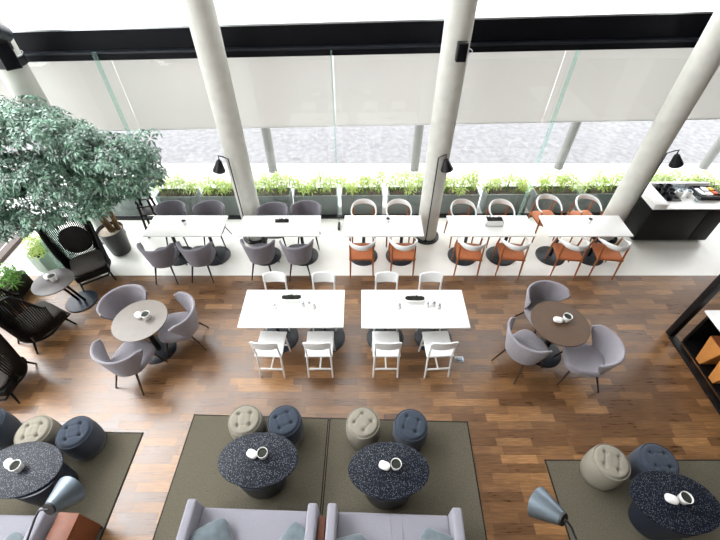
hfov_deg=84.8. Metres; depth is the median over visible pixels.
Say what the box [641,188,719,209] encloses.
countertop
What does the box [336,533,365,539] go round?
throw cushion
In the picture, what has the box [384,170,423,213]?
planter box
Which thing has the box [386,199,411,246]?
armchair
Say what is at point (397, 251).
armchair
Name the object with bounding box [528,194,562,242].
armchair
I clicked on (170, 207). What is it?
tub chair
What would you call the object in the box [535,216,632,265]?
table
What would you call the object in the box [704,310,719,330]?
countertop
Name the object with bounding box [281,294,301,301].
planter
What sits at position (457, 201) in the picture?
armchair
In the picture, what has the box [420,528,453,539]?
throw cushion
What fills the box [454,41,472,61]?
speaker
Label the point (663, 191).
mug
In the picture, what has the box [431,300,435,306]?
shaker
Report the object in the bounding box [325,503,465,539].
sofa
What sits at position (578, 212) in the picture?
armchair
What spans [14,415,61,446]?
pouf
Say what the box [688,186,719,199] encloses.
tray
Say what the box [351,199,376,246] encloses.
armchair
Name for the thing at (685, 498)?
cup
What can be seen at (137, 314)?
pot
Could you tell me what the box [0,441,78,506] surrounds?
coffee table
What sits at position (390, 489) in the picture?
coffee table
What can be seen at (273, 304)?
shaker
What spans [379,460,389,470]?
pot
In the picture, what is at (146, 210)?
high chair
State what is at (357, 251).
armchair
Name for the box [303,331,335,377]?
cafe chair
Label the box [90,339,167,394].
tub chair
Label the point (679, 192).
canister
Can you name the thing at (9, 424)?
pouf
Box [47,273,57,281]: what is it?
cup
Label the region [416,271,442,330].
cafe chair
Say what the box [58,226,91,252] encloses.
cushion
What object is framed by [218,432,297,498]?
coffee table
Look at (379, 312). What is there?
table
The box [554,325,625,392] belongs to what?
tub chair
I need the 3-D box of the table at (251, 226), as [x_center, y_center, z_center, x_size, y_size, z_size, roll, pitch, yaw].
[-1.420,-0.530,7.273,1.420,0.750,0.575,0,46,0]
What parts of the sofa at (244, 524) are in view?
armrest, armrest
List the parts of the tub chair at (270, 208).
seat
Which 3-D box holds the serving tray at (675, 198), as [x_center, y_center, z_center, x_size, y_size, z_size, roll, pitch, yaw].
[5.860,-1.449,7.538,0.340,0.016,0.440,0,46,0]
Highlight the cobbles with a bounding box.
[0,115,719,163]
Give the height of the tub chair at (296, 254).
0.819 m
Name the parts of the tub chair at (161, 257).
leg, seat, leg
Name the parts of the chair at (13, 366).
rail, seat, leg, rail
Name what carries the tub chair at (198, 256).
on the floor
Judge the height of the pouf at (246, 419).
0.435 m
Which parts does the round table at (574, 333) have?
plate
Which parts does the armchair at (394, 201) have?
rail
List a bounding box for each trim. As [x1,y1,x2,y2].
[0,219,39,264]
[41,212,603,220]
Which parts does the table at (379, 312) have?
plate, plate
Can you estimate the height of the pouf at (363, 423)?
0.435 m
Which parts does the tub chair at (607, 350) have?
leg, seat, leg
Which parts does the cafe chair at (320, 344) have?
leg, backrest, seat, leg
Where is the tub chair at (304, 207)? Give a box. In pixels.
[290,200,321,249]
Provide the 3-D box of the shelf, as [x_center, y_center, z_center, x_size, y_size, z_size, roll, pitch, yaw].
[5.570,1.556,5.247,1.160,0.725,2.020,0,46,0]
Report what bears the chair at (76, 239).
on the floor
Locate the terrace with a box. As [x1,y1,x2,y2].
[2,164,719,214]
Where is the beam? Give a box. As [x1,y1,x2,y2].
[7,7,715,61]
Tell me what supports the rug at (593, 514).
on the floor
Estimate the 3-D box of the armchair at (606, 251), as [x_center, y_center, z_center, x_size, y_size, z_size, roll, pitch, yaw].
[4.376,-0.279,6.991,0.493,0.802,0.514,6,46,6]
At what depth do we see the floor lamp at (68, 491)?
3.32 m
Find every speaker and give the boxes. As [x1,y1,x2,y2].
[0,41,27,70]
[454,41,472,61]
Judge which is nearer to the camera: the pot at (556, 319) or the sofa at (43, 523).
the sofa at (43, 523)
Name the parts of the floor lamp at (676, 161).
lamp shade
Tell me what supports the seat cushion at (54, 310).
on the chair at (32, 324)
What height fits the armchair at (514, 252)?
0.802 m
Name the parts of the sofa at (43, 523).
armrest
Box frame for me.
[666,274,719,414]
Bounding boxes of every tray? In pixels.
[654,187,681,200]
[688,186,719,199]
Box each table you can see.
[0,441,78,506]
[31,268,97,312]
[45,512,102,539]
[111,300,176,363]
[143,216,230,265]
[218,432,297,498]
[237,216,320,265]
[237,290,344,352]
[317,516,325,539]
[344,216,423,265]
[348,442,429,509]
[361,290,470,350]
[446,216,535,265]
[530,301,590,367]
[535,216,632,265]
[628,470,719,539]
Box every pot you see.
[3,458,13,468]
[134,311,141,318]
[246,449,256,458]
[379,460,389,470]
[553,317,562,322]
[664,493,678,504]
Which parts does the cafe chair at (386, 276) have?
backrest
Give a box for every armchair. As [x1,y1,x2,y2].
[347,237,375,277]
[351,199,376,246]
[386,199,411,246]
[388,237,417,277]
[444,199,476,247]
[451,237,486,278]
[485,199,514,247]
[491,237,530,278]
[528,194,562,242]
[544,237,589,279]
[566,194,602,242]
[586,237,631,279]
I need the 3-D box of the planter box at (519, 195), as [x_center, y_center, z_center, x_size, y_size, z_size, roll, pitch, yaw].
[3.076,-1.683,8.282,1.141,0.941,0.454,2,46,2]
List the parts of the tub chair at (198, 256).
seat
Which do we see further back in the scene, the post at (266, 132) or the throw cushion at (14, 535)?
the post at (266, 132)
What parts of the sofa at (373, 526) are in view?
armrest, armrest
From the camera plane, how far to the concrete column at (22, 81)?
5.73 m
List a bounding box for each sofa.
[0,508,58,539]
[176,499,320,539]
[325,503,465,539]
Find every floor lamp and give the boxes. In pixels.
[26,476,84,539]
[212,155,252,243]
[423,154,453,243]
[527,487,576,539]
[610,149,683,242]
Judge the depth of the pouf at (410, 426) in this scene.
4.81 m
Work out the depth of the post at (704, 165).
9.45 m
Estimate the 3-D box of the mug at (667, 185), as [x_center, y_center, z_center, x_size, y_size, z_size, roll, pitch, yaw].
[5.930,-1.586,7.585,0.120,0.110,0.120,-9,46,-9]
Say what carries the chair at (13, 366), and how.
on the floor
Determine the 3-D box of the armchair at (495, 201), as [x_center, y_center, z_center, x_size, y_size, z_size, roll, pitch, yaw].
[2.657,-0.907,7.606,0.493,0.802,0.514,-4,46,-4]
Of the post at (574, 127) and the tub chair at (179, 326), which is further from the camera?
the post at (574, 127)
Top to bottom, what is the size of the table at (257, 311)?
0.750 m
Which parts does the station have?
door, door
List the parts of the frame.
post, floor rail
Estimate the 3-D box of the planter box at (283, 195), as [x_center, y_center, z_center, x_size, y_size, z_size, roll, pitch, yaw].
[-1.808,-1.616,8.228,1.001,0.924,0.454,-6,46,-6]
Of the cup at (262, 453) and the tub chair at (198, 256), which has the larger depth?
the tub chair at (198, 256)
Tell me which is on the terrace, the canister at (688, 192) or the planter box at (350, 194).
the planter box at (350, 194)
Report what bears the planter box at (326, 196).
on the terrace
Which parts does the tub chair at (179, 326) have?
seat, leg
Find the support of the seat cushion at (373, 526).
on the sofa at (373, 526)
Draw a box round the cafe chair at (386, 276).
[373,271,398,330]
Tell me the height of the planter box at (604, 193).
0.960 m
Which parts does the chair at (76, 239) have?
rail, seat, rail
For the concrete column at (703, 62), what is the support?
on the floor
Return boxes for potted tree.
[0,94,169,255]
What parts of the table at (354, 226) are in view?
plate, plate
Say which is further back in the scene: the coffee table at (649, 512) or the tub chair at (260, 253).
the tub chair at (260, 253)
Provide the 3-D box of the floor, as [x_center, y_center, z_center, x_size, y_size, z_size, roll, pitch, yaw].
[1.000,2.316,5.080,16.000,0.100,9.700,0,46,0]
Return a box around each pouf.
[0,408,21,450]
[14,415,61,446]
[55,416,106,460]
[228,404,265,439]
[267,405,303,445]
[346,407,379,449]
[392,409,427,450]
[580,444,630,490]
[627,443,679,479]
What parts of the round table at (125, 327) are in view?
plate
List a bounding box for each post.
[261,128,279,174]
[408,125,423,173]
[551,122,581,171]
[695,135,719,171]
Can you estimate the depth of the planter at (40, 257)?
6.99 m
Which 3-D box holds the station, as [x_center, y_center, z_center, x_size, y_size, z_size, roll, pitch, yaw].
[6.088,-1.129,7.740,1.425,0.920,0.756,0,46,0]
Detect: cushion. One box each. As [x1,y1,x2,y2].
[0,307,20,329]
[0,357,11,388]
[0,515,33,539]
[4,532,23,539]
[15,301,59,332]
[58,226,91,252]
[70,249,104,275]
[189,518,232,539]
[198,508,306,539]
[279,521,304,539]
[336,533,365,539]
[337,512,449,539]
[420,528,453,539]
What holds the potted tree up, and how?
on the floor
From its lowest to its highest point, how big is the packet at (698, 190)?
0.070 m
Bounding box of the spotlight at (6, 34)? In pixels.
[0,23,13,48]
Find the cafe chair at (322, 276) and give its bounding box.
[311,271,336,330]
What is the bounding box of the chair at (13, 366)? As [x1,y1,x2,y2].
[0,334,36,403]
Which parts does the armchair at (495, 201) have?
rail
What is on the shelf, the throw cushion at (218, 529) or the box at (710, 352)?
the box at (710, 352)
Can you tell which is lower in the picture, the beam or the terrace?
the terrace
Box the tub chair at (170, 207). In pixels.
[154,200,189,248]
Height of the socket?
0.010 m
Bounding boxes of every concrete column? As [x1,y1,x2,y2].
[0,15,125,244]
[182,0,267,244]
[415,0,477,244]
[592,2,719,243]
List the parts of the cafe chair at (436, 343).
leg, seat, backrest, leg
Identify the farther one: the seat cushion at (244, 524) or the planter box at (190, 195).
the planter box at (190, 195)
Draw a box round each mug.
[656,183,664,190]
[659,188,668,195]
[665,183,672,188]
[666,188,675,194]
[667,192,675,199]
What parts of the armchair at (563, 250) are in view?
leg, leg, seat, seat frame, rail, leg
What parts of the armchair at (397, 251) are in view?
leg, seat, seat frame, rail, leg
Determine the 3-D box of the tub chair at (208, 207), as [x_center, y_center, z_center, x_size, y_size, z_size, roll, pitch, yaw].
[-2.800,-0.851,7.544,0.590,0.819,0.542,0,46,0]
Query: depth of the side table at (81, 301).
6.23 m
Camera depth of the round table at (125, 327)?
5.57 m
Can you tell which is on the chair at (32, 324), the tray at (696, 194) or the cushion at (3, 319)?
the cushion at (3, 319)
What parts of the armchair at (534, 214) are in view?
leg, seat, rail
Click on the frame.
(713, 288)
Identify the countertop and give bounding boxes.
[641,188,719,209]
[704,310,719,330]
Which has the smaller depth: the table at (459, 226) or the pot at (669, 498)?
the pot at (669, 498)
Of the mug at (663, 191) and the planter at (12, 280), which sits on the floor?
the planter at (12, 280)
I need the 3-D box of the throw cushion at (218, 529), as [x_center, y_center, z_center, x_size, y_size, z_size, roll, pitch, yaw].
[-1.470,2.728,3.900,0.399,0.174,0.396,-21,49,-20]
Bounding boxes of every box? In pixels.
[101,177,149,215]
[152,171,200,214]
[196,173,239,214]
[253,171,294,214]
[290,170,341,214]
[336,170,387,213]
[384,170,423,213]
[440,169,482,213]
[479,167,533,212]
[526,171,584,212]
[574,167,625,212]
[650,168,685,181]
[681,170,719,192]
[696,336,719,363]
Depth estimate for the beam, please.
5.87 m
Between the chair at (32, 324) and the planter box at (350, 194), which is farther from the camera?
the planter box at (350, 194)
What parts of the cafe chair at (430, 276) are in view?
backrest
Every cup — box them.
[8,459,24,472]
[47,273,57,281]
[140,310,150,319]
[257,447,267,459]
[391,458,401,470]
[563,312,572,322]
[677,491,693,504]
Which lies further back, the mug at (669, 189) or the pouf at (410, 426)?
the mug at (669, 189)
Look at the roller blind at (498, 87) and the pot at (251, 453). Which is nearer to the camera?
the pot at (251, 453)
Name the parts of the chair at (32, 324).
rail, leg, rail, seat, rail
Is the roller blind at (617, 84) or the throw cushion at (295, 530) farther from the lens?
the roller blind at (617, 84)
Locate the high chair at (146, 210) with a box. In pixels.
[135,195,156,237]
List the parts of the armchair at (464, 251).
leg, leg, seat, seat frame, rail, leg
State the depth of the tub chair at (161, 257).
6.66 m
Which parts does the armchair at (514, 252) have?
leg, leg, seat, seat frame, rail, leg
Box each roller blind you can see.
[0,60,139,130]
[112,56,335,129]
[333,51,565,126]
[542,48,719,122]
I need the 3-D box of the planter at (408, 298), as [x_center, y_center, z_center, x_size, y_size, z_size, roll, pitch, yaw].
[0.800,0.426,5.753,0.310,0.083,0.118,0,46,0]
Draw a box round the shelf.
[682,310,719,397]
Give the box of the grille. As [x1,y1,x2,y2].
[457,44,467,61]
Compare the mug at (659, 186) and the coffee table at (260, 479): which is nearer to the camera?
the coffee table at (260, 479)
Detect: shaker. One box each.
[271,302,276,308]
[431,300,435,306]
[436,302,440,308]
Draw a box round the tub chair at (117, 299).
[96,284,147,320]
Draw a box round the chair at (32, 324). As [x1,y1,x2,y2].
[0,288,76,353]
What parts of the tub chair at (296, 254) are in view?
seat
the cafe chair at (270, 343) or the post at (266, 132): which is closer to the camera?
the cafe chair at (270, 343)
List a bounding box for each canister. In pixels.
[676,189,683,197]
[683,189,692,197]
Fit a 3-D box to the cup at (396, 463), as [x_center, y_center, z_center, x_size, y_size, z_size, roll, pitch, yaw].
[0.395,2.146,4.335,0.120,0.100,0.120,29,52,25]
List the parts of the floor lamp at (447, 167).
lamp shade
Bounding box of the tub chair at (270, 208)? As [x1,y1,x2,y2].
[256,202,288,245]
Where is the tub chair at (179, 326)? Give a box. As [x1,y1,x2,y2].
[158,291,208,357]
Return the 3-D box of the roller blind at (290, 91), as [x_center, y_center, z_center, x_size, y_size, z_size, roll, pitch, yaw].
[-2.180,-2.995,6.595,3.493,1.361,0.024,0,46,0]
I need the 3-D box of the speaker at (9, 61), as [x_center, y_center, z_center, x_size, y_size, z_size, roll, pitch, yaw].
[-4.930,-3.024,5.466,0.418,0.360,0.566,-31,53,-27]
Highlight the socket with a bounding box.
[454,356,463,361]
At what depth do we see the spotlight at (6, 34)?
5.18 m
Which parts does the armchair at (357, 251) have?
leg, seat, seat frame, rail, leg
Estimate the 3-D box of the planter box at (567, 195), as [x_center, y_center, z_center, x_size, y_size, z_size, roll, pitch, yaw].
[4.095,-1.675,8.285,1.150,0.925,0.459,0,46,0]
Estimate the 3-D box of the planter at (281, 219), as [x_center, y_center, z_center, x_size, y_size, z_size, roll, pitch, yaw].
[-1.399,-0.890,7.064,0.258,0.052,0.102,0,46,0]
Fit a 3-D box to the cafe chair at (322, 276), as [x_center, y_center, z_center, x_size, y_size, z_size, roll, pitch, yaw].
[-0.560,0.509,6.155,0.394,0.896,0.490,0,46,0]
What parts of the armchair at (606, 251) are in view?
leg, seat, seat frame, rail, leg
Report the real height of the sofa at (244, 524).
0.763 m
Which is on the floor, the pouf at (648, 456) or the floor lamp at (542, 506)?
the floor lamp at (542, 506)
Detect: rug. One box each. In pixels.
[0,432,143,539]
[152,414,328,539]
[322,418,486,539]
[544,459,719,539]
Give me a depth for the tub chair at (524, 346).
5.47 m
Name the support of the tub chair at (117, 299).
on the floor
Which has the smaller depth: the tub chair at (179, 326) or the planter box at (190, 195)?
the tub chair at (179, 326)
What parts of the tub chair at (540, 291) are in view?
seat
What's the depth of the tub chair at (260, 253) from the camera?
6.70 m
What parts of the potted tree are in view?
pot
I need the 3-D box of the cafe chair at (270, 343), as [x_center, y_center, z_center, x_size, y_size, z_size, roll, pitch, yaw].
[-1.261,1.095,5.581,0.394,0.896,0.490,2,46,2]
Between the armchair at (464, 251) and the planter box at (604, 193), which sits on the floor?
the armchair at (464, 251)
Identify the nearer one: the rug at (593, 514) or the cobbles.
the rug at (593, 514)
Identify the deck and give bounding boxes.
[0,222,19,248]
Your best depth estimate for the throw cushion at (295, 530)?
3.93 m
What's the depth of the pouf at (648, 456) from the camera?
4.57 m
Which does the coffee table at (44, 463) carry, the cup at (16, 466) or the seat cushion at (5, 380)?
the cup at (16, 466)
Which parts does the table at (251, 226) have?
plate, plate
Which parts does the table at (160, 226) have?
plate, plate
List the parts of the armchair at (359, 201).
rail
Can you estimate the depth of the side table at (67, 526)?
4.02 m
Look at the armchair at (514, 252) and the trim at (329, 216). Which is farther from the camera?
the trim at (329, 216)
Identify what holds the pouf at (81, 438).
on the rug at (102, 477)
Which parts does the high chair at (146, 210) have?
leg, leg, seat, leg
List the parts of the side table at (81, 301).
plate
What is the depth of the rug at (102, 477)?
4.79 m
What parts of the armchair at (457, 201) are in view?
rail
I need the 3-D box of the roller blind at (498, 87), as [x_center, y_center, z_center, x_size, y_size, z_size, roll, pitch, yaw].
[1.410,-3.061,6.589,3.673,1.363,0.024,0,46,0]
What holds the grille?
attached to the speaker at (461, 54)
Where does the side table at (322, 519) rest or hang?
on the rug at (452, 482)
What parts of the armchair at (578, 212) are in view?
seat, rail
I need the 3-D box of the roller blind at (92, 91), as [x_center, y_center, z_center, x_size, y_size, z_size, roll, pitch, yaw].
[-5.365,-2.936,6.600,2.863,1.352,0.024,0,46,0]
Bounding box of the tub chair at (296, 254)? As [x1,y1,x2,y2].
[279,239,313,280]
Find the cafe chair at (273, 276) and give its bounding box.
[262,271,289,330]
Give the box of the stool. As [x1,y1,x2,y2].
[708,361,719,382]
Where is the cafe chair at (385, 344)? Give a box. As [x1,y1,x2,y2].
[371,331,401,377]
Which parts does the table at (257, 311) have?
plate, plate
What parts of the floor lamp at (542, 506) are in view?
lamp shade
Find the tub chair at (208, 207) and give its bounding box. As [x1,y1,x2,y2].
[193,200,231,248]
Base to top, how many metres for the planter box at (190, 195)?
0.944 m
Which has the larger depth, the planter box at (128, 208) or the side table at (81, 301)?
the planter box at (128, 208)
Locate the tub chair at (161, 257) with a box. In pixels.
[137,242,187,283]
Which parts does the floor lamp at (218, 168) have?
lamp shade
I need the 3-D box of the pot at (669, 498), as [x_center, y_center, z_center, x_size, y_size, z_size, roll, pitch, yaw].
[3.255,2.392,4.115,0.128,0.070,0.092,16,48,15]
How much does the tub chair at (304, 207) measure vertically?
0.819 m
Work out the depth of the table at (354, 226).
7.00 m
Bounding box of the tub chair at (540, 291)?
[513,280,570,333]
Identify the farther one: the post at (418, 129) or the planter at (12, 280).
the post at (418, 129)
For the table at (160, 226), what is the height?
0.750 m
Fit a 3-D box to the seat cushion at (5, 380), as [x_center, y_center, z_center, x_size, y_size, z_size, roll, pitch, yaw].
[-5.020,1.425,5.358,0.530,0.120,0.540,-6,46,-6]
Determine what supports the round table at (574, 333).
on the floor
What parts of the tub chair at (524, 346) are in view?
leg, leg, seat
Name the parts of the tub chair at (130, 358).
seat, leg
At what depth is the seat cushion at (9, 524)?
4.10 m
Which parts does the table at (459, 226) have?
plate, plate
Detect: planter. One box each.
[0,261,33,310]
[22,232,63,272]
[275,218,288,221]
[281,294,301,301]
[404,295,425,302]
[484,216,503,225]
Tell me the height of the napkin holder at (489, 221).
0.133 m
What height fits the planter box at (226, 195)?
0.892 m
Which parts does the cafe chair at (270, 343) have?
leg, backrest, seat, leg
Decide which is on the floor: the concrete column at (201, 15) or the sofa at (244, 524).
the concrete column at (201, 15)
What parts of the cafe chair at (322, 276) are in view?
backrest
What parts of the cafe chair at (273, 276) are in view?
backrest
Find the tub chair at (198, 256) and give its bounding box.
[176,241,221,282]
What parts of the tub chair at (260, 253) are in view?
seat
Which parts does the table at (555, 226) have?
plate, plate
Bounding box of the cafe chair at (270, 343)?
[249,331,290,377]
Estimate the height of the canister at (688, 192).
0.152 m
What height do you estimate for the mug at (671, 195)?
0.110 m
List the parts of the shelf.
panel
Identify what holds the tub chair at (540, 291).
on the floor
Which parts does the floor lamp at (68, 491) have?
lamp shade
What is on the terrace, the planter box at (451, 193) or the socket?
the planter box at (451, 193)
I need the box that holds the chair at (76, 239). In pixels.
[37,208,116,291]
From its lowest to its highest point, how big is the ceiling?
0.100 m
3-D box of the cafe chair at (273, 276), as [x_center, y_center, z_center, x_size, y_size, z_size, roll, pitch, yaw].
[-1.310,0.509,6.155,0.394,0.896,0.490,0,46,0]
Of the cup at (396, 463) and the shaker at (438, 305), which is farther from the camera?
the shaker at (438, 305)
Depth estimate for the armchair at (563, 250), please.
6.87 m
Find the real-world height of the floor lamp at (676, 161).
1.988 m
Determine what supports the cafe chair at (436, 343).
on the floor
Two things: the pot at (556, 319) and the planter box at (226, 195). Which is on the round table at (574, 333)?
the pot at (556, 319)
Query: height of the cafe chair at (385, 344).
0.896 m
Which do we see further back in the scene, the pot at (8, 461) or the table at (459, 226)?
the table at (459, 226)
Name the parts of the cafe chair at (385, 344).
leg, seat, backrest, leg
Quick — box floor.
[0,215,719,539]
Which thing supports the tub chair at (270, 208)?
on the floor
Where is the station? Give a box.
[625,182,719,239]
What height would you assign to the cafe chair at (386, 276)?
0.896 m
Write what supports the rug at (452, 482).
on the floor
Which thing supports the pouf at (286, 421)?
on the rug at (197, 475)
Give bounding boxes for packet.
[694,188,705,195]
[699,187,708,191]
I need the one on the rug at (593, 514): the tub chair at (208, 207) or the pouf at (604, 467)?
the pouf at (604, 467)
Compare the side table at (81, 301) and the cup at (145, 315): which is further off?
the side table at (81, 301)
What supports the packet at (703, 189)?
in the tray at (696, 194)
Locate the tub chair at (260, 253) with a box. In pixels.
[240,238,279,279]
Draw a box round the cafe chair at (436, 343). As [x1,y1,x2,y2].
[418,331,458,378]
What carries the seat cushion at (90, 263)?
on the chair at (76, 239)
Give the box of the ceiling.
[0,0,719,114]
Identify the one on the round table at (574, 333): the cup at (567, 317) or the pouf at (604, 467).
the cup at (567, 317)
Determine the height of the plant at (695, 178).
0.830 m
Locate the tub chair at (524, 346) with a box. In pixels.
[491,317,552,383]
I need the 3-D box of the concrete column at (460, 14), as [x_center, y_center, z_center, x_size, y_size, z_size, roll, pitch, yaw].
[1.325,-4.532,4.019,0.520,11.000,0.520,0,46,0]

